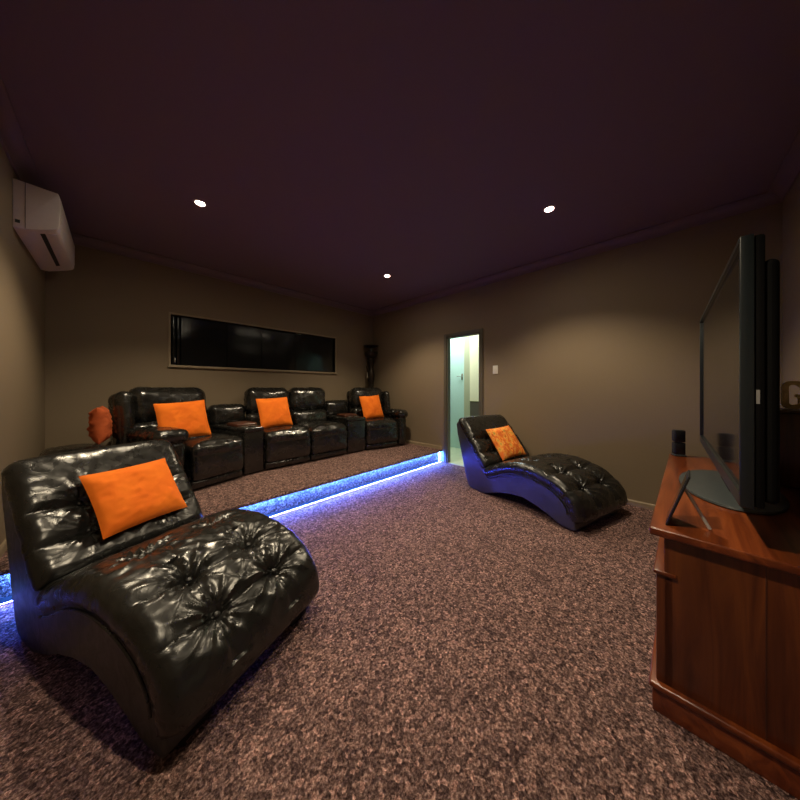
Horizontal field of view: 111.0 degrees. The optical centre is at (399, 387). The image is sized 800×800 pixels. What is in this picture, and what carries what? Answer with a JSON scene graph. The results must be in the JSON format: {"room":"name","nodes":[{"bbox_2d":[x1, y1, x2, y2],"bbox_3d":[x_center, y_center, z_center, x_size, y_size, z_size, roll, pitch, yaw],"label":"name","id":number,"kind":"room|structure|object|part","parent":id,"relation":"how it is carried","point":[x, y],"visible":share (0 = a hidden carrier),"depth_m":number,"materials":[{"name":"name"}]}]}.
{"room":"home theater","nodes":[
{"label":"home theater","id":0,"kind":"room"},
{"bbox_2d":[0,143,44,544],"bbox_3d":[-1.710,-0.180,0.895,5.010,2.760,0.120,0,0,44],"label":"wall","id":1,"kind":"structure","parent":0,"point":[22,281],"depth_m":1.96,"materials":[{"name":"beige paint"}]},
{"bbox_2d":[0,538,6,558],"bbox_3d":[-1.663,1.073,0.944,5.010,0.255,0.014,0,0,44],"label":"baseboard","id":2,"kind":"structure","parent":1,"relation":"attached to","point":[3,547],"depth_m":1.65,"materials":[{"name":"beige paint"}]},
{"bbox_2d":[0,75,42,187],"bbox_3d":[-1.638,-1.518,0.969,5.010,0.085,0.085,0,0,44],"label":"trim","id":3,"kind":"structure","parent":1,"relation":"attached to","point":[12,140],"depth_m":1.72,"materials":[{"name":"paint"}]},
{"bbox_2d":[13,178,74,270],"bbox_3d":[-2.880,-1.248,2.259,0.982,0.326,0.204,0,0,44],"label":"air conditioner","id":4,"kind":"object","parent":1,"relation":"attached to","point":[39,218],"visible":1,"depth_m":1.98,"materials":[{"name":"white plastic"}]},
{"bbox_3d":[-2.813,-1.282,2.328,0.940,0.212,0.012,0,0,44],"label":"panel","id":5,"kind":"part","parent":4,"relation":"part of","materials":[{"name":"white plastic"}]},
{"bbox_2d":[45,244,372,448],"bbox_3d":[-2.053,-0.180,4.221,0.120,2.760,4.410,0,0,44],"label":"wall","id":6,"kind":"structure","parent":0,"point":[106,317],"depth_m":3.18,"materials":[{"name":"beige paint"}]},
{"bbox_2d":[71,232,372,315],"bbox_3d":[-1.980,-1.518,4.150,0.085,0.085,4.170,0,0,44],"label":"trim","id":7,"kind":"structure","parent":6,"relation":"attached to","point":[78,239],"depth_m":3.53,"materials":[{"name":"paint"}]},
{"bbox_2d":[167,312,336,373],"bbox_3d":[-2.029,-0.591,4.225,0.150,0.672,2.380,0,0,44],"label":"window","id":8,"kind":"structure","parent":6,"relation":"in","point":[195,342],"depth_m":3.96,"materials":[{"name":"black glass"}]},
{"bbox_3d":[-2.584,-0.594,3.643,0.495,0.602,0.021,0,0,-44],"label":"shutter panel","id":9,"kind":"part","parent":8,"relation":"part of","materials":[{"name":"black glass"}]},
{"bbox_3d":[-2.245,-0.594,3.982,0.018,0.602,0.454,0,0,43],"label":"shutter panel","id":10,"kind":"part","parent":8,"relation":"part of","materials":[{"name":"black glass"}]},
{"bbox_3d":[-1.993,-0.266,4.191,0.050,0.022,2.380,0,0,44],"label":"sill","id":11,"kind":"part","parent":8,"relation":"part of","materials":[{"name":"beige paint"}]},
{"bbox_3d":[-1.905,-0.589,4.328,0.505,0.591,0.021,0,0,-44],"label":"shutter panel","id":12,"kind":"part","parent":8,"relation":"part of","materials":[{"name":"black glass"}]},
{"bbox_3d":[-1.469,-0.594,4.776,0.019,0.602,0.735,0,0,42],"label":"shutter panel","id":13,"kind":"part","parent":8,"relation":"part of","materials":[{"name":"black glass"}]},
{"bbox_2d":[0,443,441,598],"bbox_3d":[-1.388,1.099,3.575,1.735,0.199,4.170,0,0,44],"label":"raised platform","id":14,"kind":"structure","parent":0,"point":[265,491],"depth_m":3.04,"materials":[{"name":"carpet"}]},
{"bbox_2d":[39,443,100,455],"bbox_3d":[-2.811,0.735,2.358,0.424,0.492,0.363,0,0,40],"label":"ottoman","id":15,"kind":"object","parent":14,"relation":"on","point":[73,447],"visible":0.11,"depth_m":2.29,"materials":[{"name":"black leather"}]},
{"bbox_2d":[87,406,112,443],"bbox_3d":[-2.752,0.335,2.528,0.158,0.330,0.270,0,0,-37],"label":"pillow","id":16,"kind":"object","parent":15,"relation":"on","point":[100,421],"visible":1,"depth_m":2.44,"materials":[{"name":"orange fabric"}]},
{"bbox_2d":[108,387,243,489],"bbox_3d":[-2.311,0.493,2.889,0.962,1.014,0.874,0,0,27],"label":"recliner","id":17,"kind":"object","parent":14,"relation":"on","point":[206,460],"visible":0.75,"depth_m":2.73,"materials":[{"name":"black leather"}]},
{"bbox_3d":[-2.414,0.735,2.666,0.838,0.506,0.262,0,0,27],"label":"arm panel","id":18,"kind":"part","parent":17,"relation":"part of","materials":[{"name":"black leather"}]},
{"bbox_3d":[-2.323,0.456,2.619,0.691,0.179,0.281,0,0,27],"label":"armrest","id":19,"kind":"part","parent":17,"relation":"part of","materials":[{"name":"black leather"}]},
{"bbox_2d":[153,400,211,437],"bbox_3d":[-2.237,0.329,2.843,0.208,0.401,0.449,0,0,38],"label":"pillow","id":20,"kind":"object","parent":17,"relation":"on","point":[191,416],"visible":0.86,"depth_m":2.82,"materials":[{"name":"orange fabric"}]},
{"bbox_3d":[-1.898,0.940,2.864,0.083,0.087,0.509,0,0,27],"label":"kick panel","id":21,"kind":"part","parent":17,"relation":"part of","materials":[{"name":"black leather"}]},
{"bbox_2d":[0,452,440,605],"bbox_3d":[-0.785,1.110,2.976,0.057,0.178,4.132,0,0,44],"label":"strip light","id":22,"kind":"object","parent":14,"relation":"attached to","point":[8,599],"visible":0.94,"depth_m":3.00,"materials":[{"name":"blue"}]},
{"bbox_2d":[207,404,263,474],"bbox_3d":[-2.022,0.597,3.466,0.868,0.777,0.444,0,0,33],"label":"console","id":23,"kind":"object","parent":14,"relation":"on","point":[229,419],"visible":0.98,"depth_m":3.27,"materials":[{"name":"black leather"}]},
{"bbox_3d":[-1.946,0.447,3.386,0.262,0.066,0.240,0,0,33],"label":"storage lid","id":24,"kind":"part","parent":23,"relation":"part of","materials":[{"name":"brown wood"}]},
{"bbox_2d":[244,387,346,468],"bbox_3d":[-1.491,0.492,3.992,1.220,1.015,0.940,0,0,-45],"label":"recliner","id":25,"kind":"object","parent":14,"relation":"on","point":[311,436],"visible":0.86,"depth_m":3.79,"materials":[{"name":"black leather"}]},
{"bbox_2d":[256,397,292,428],"bbox_3d":[-1.679,0.324,3.690,0.196,0.399,0.436,0,0,38],"label":"pillow","id":26,"kind":"object","parent":25,"relation":"on","point":[273,412],"visible":0.99,"depth_m":3.63,"materials":[{"name":"orange fabric"}]},
{"bbox_3d":[-1.430,0.940,3.518,0.570,0.086,0.083,0,0,-45],"label":"kick panel","id":27,"kind":"part","parent":25,"relation":"part of","materials":[{"name":"black leather"}]},
{"bbox_3d":[-1.016,0.940,3.932,0.569,0.087,0.082,0,0,-45],"label":"kick panel","id":28,"kind":"part","parent":25,"relation":"part of","materials":[{"name":"black leather"}]},
{"bbox_2d":[324,400,365,452],"bbox_3d":[-0.917,0.597,4.594,0.441,0.776,0.867,0,0,-44],"label":"console","id":29,"kind":"object","parent":14,"relation":"on","point":[337,410],"visible":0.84,"depth_m":4.31,"materials":[{"name":"black leather"}]},
{"bbox_3d":[-0.867,0.447,4.497,0.242,0.064,0.261,0,0,-44],"label":"storage lid","id":30,"kind":"part","parent":29,"relation":"part of","materials":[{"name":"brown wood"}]},
{"bbox_2d":[364,345,378,386],"bbox_3d":[-0.571,0.083,5.437,0.300,1.835,0.300,0,0,44],"label":"stand","id":31,"kind":"object","parent":14,"relation":"on","point":[370,355],"visible":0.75,"depth_m":5.38,"materials":[{"name":"brown metal"}]},
{"bbox_2d":[364,352,377,357],"bbox_3d":[-0.571,-0.642,5.437,0.270,0.125,0.270,0,0,44],"label":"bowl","id":32,"kind":"object","parent":31,"relation":"on","point":[368,354],"depth_m":5.35,"materials":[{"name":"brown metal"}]},
{"bbox_3d":[-0.571,-0.340,5.437,0.150,0.520,0.150,0,0,44],"label":"stem","id":33,"kind":"part","parent":31,"relation":"part of","materials":[{"name":"brown metal"}]},
{"bbox_3d":[-0.571,-0.810,5.437,0.300,0.050,0.300,0,0,44],"label":"dish","id":34,"kind":"part","parent":31,"relation":"part of","materials":[{"name":"brown metal"}]},
{"bbox_2d":[347,387,407,449],"bbox_3d":[-0.421,0.493,4.909,0.814,1.015,0.902,0,0,-34],"label":"recliner","id":35,"kind":"object","parent":14,"relation":"on","point":[389,430],"visible":0.79,"depth_m":4.72,"materials":[{"name":"black leather"}]},
{"bbox_2d":[359,395,383,418],"bbox_3d":[-0.486,0.324,4.723,0.432,0.399,0.193,0,0,-43],"label":"pillow","id":36,"kind":"object","parent":35,"relation":"on","point":[371,405],"visible":0.96,"depth_m":4.66,"materials":[{"name":"orange fabric"}]},
{"bbox_3d":[-0.302,0.940,4.550,0.589,0.086,0.082,0,0,-34],"label":"kick panel","id":37,"kind":"part","parent":35,"relation":"part of","materials":[{"name":"black leather"}]},
{"bbox_3d":[-0.123,0.735,5.005,0.193,0.507,0.658,0,0,-34],"label":"arm panel","id":38,"kind":"part","parent":35,"relation":"part of","materials":[{"name":"black leather"}]},
{"bbox_3d":[-0.074,0.455,4.931,0.211,0.173,0.553,0,0,-34],"label":"armrest","id":39,"kind":"part","parent":35,"relation":"part of","materials":[{"name":"black leather"}]},
{"bbox_2d":[0,447,798,799],"bbox_3d":[-0.133,1.247,3.589,6.805,0.106,6.240,0,0,44],"label":"floor","id":40,"kind":"structure","parent":0,"point":[455,641],"depth_m":1.10,"materials":[{"name":"carpet"}]},
{"bbox_2d":[1,440,318,757],"bbox_3d":[-1.223,0.781,1.446,1.468,0.838,0.734,0,0,22],"label":"chaise longue","id":41,"kind":"object","parent":40,"relation":"on","point":[168,611],"visible":0.91,"depth_m":1.19,"materials":[{"name":"black leather"}]},
{"bbox_2d":[1,440,202,591],"bbox_3d":[-1.671,0.645,1.631,0.473,0.565,0.734,0,0,22],"label":"cushion","id":42,"kind":"object","parent":41,"relation":"on","point":[52,528],"depth_m":1.40,"materials":[{"name":"black leather"}]},
{"bbox_2d":[78,458,187,538],"bbox_3d":[-1.547,0.620,1.625,0.240,0.300,0.412,0,0,19],"label":"pillow","id":43,"kind":"object","parent":41,"relation":"on","point":[122,499],"visible":1,"depth_m":1.55,"materials":[{"name":"orange fabric"}]},
{"bbox_2d":[34,509,318,739],"bbox_3d":[-1.020,0.922,1.363,1.029,0.388,0.734,0,0,22],"label":"seat cushion","id":44,"kind":"object","parent":41,"relation":"on","point":[168,611],"depth_m":1.11,"materials":[{"name":"black leather"}]},
{"bbox_2d":[457,414,627,530],"bbox_3d":[1.451,0.781,3.062,0.839,0.838,1.534,0,0,-30],"label":"chaise longue","id":45,"kind":"object","parent":40,"relation":"on","point":[576,492],"visible":0.91,"depth_m":2.66,"materials":[{"name":"black leather"}]},
{"bbox_2d":[459,414,529,467],"bbox_3d":[1.199,0.645,3.501,0.839,0.565,0.495,0,0,-30],"label":"backrest","id":46,"kind":"object","parent":45,"relation":"on","point":[478,450],"depth_m":3.36,"materials":[{"name":"black leather"}]},
{"bbox_2d":[486,425,525,459],"bbox_3d":[1.308,0.664,3.397,0.456,0.350,0.262,0,0,-31],"label":"pillow","id":47,"kind":"object","parent":45,"relation":"on","point":[504,439],"visible":1,"depth_m":3.33,"materials":[{"name":"fabric"}]},
{"bbox_2d":[483,453,627,523],"bbox_3d":[1.565,0.922,2.862,0.839,0.388,1.075,0,0,-30],"label":"seat cushion","id":48,"kind":"object","parent":45,"relation":"on","point":[571,489],"depth_m":2.56,"materials":[{"name":"black leather"}]},
{"bbox_2d":[648,453,799,799],"bbox_3d":[1.739,0.859,1.402,1.684,0.682,0.580,0,0,-44],"label":"tv cabinet","id":49,"kind":"object","parent":40,"relation":"on","point":[725,665],"visible":0.87,"depth_m":0.92,"materials":[{"name":"red wood"}]},
{"bbox_3d":[1.569,0.685,1.580,1.652,0.015,0.063,0,0,-44],"label":"waist moulding","id":50,"kind":"part","parent":49,"relation":"part of","materials":[{"name":"red wood"}]},
{"bbox_2d":[671,429,686,456],"bbox_3d":[2.126,0.419,2.097,0.068,0.198,0.064,0,0,24],"label":"speaker","id":51,"kind":"object","parent":49,"relation":"on","point":[679,436],"visible":1,"depth_m":2.08},
{"bbox_2d":[672,430,674,440],"bbox_3d":[2.098,0.365,2.109,0.005,0.076,0.046,0,0,24],"label":"grille","id":52,"kind":"object","parent":51,"relation":"attached to","point":[673,431],"depth_m":2.10,"materials":[{"name":"black fabric"}]},
{"bbox_2d":[665,470,711,529],"bbox_3d":[1.088,0.420,1.038,0.124,0.197,0.119,0,0,-44],"label":"photo frame","id":53,"kind":"object","parent":49,"relation":"on","point":[682,488],"visible":1,"depth_m":1.02,"materials":[{"name":"black plastic"}]},
{"bbox_3d":[1.067,0.419,1.060,0.104,0.169,0.053,0,0,-44],"label":"glass","id":54,"kind":"part","parent":53,"relation":"part of","materials":[{"name":"glass"}]},
{"bbox_3d":[1.069,0.420,1.058,0.124,0.197,0.066,0,0,-44],"label":"frame","id":55,"kind":"part","parent":53,"relation":"part of","materials":[{"name":"black plastic"}]},
{"bbox_3d":[1.165,0.849,0.835,0.022,0.603,0.523,0,0,-44],"label":"panel","id":56,"kind":"part","parent":49,"relation":"part of","materials":[{"name":"red wood"}]},
{"bbox_2d":[679,234,789,514],"bbox_3d":[1.677,0.014,1.409,0.350,1.008,1.550,0,0,44],"label":"television","id":57,"kind":"object","parent":49,"relation":"on","point":[740,321],"visible":0.98,"depth_m":0.89,"materials":[{"name":"plastic"}]},
{"bbox_2d":[780,408,799,487],"bbox_3d":[2.170,0.318,1.517,0.244,0.400,0.312,0,0,44],"label":"speaker","id":58,"kind":"object","parent":49,"relation":"on","point":[789,418],"visible":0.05,"depth_m":1.44},
{"bbox_2d":[781,381,799,408],"bbox_3d":[2.200,0.039,1.536,0.083,0.156,0.028,0,0,44],"label":"ornament","id":59,"kind":"object","parent":58,"relation":"on","point":[785,403],"visible":0.98,"depth_m":1.54,"materials":[{"name":"beige paint"}]},
{"bbox_2d":[0,0,799,310],"bbox_3d":[-0.214,-1.610,2.433,5.310,0.100,4.470,0,0,44],"label":"ceiling","id":60,"kind":"structure","parent":0,"point":[332,148],"depth_m":1.60,"materials":[{"name":"paint"}]},
{"bbox_2d":[193,199,206,206],"bbox_3d":[-1.684,-1.556,2.317,0.100,0.008,0.100,0,0,44],"label":"recessed light","id":61,"kind":"object","parent":60,"relation":"in","point":[198,202],"visible":1,"depth_m":2.31,"materials":[{"name":"paint"}]},
{"bbox_2d":[543,205,555,212],"bbox_3d":[1.299,-1.556,2.394,0.100,0.008,0.100,0,0,44],"label":"recessed light","id":62,"kind":"object","parent":60,"relation":"in","point":[550,208],"visible":1,"depth_m":2.39,"materials":[{"name":"paint"}]},
{"bbox_2d":[450,337,463,342],"bbox_3d":[0.758,-0.100,5.944,4.800,2.600,0.100,0,0,44],"label":"wall","id":63,"kind":"structure","parent":0,"point":[460,338],"depth_m":5.50,"materials":[{"name":"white paint"}]},
{"bbox_2d":[450,341,463,448],"bbox_3d":[0.962,0.137,5.615,0.790,2.114,0.088,0,0,44],"label":"door","id":64,"kind":"structure","parent":63,"relation":"in","point":[456,348],"depth_m":5.48,"materials":[{"name":"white paint"}]},
{"bbox_2d":[464,336,469,416],"bbox_3d":[1.305,0.022,5.308,0.130,2.344,0.050,0,0,44],"label":"trim","id":65,"kind":"structure","parent":63,"relation":"attached to","point":[466,339],"depth_m":5.29,"materials":[{"name":"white paint"}]},
{"bbox_2d":[470,335,478,400],"bbox_3d":[1.491,-0.500,5.120,0.400,1.500,0.060,0,0,44],"label":"window","id":66,"kind":"structure","parent":63,"relation":"attached to","point":[474,340],"depth_m":5.17,"materials":[{"name":"white glass"}]},
{"bbox_2d":[470,401,478,415],"bbox_3d":[1.495,0.722,5.123,0.400,0.944,0.050,0,0,44],"label":"wall","id":67,"kind":"structure","parent":63,"relation":"attached to","point":[474,405],"depth_m":5.18,"materials":[{"name":"paint"}]},
{"bbox_2d":[373,202,782,504],"bbox_3d":[1.260,-0.180,3.950,5.010,2.760,0.060,0,0,44],"label":"wall","id":68,"kind":"structure","parent":0,"point":[597,356],"depth_m":3.05,"materials":[{"name":"beige paint"}]},
{"bbox_2d":[444,328,482,462],"bbox_3d":[0.976,0.170,4.220,0.675,2.060,0.088,0,0,44],"label":"door frame","id":69,"kind":"structure","parent":68,"relation":"in","point":[447,337],"depth_m":4.39,"materials":[{"name":"paint"}]},
{"bbox_2d":[493,365,497,373],"bbox_3d":[1.328,-0.255,3.832,0.072,0.116,0.014,0,0,44],"label":"light switch","id":70,"kind":"object","parent":68,"relation":"attached to","point":[495,368],"visible":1,"depth_m":3.83,"materials":[{"name":"white plastic"}]},
{"bbox_2d":[406,440,654,509],"bbox_3d":[1.234,1.073,3.923,5.010,0.255,0.014,0,0,44],"label":"baseboard","id":71,"kind":"structure","parent":68,"relation":"attached to","point":[630,502],"depth_m":2.82,"materials":[{"name":"beige paint"}]},
{"bbox_2d":[373,191,780,315],"bbox_3d":[1.210,-1.518,3.897,5.010,0.085,0.085,0,0,44],"label":"trim","id":72,"kind":"structure","parent":68,"relation":"attached to","point":[761,200],"depth_m":2.88,"materials":[{"name":"paint"}]},
{"bbox_2d":[783,175,799,407],"bbox_3d":[1.625,-0.180,0.645,0.120,2.760,4.410,0,0,44],"label":"wall","id":73,"kind":"structure","parent":0,"point":[791,203],"depth_m":2.02,"materials":[{"name":"beige paint"}]},
{"bbox_2d":[767,129,799,201],"bbox_3d":[1.551,-1.518,0.717,0.085,0.085,4.170,0,0,44],"label":"trim","id":74,"kind":"structure","parent":73,"relation":"attached to","point":[788,172],"depth_m":1.95,"materials":[{"name":"paint"}]}
]}

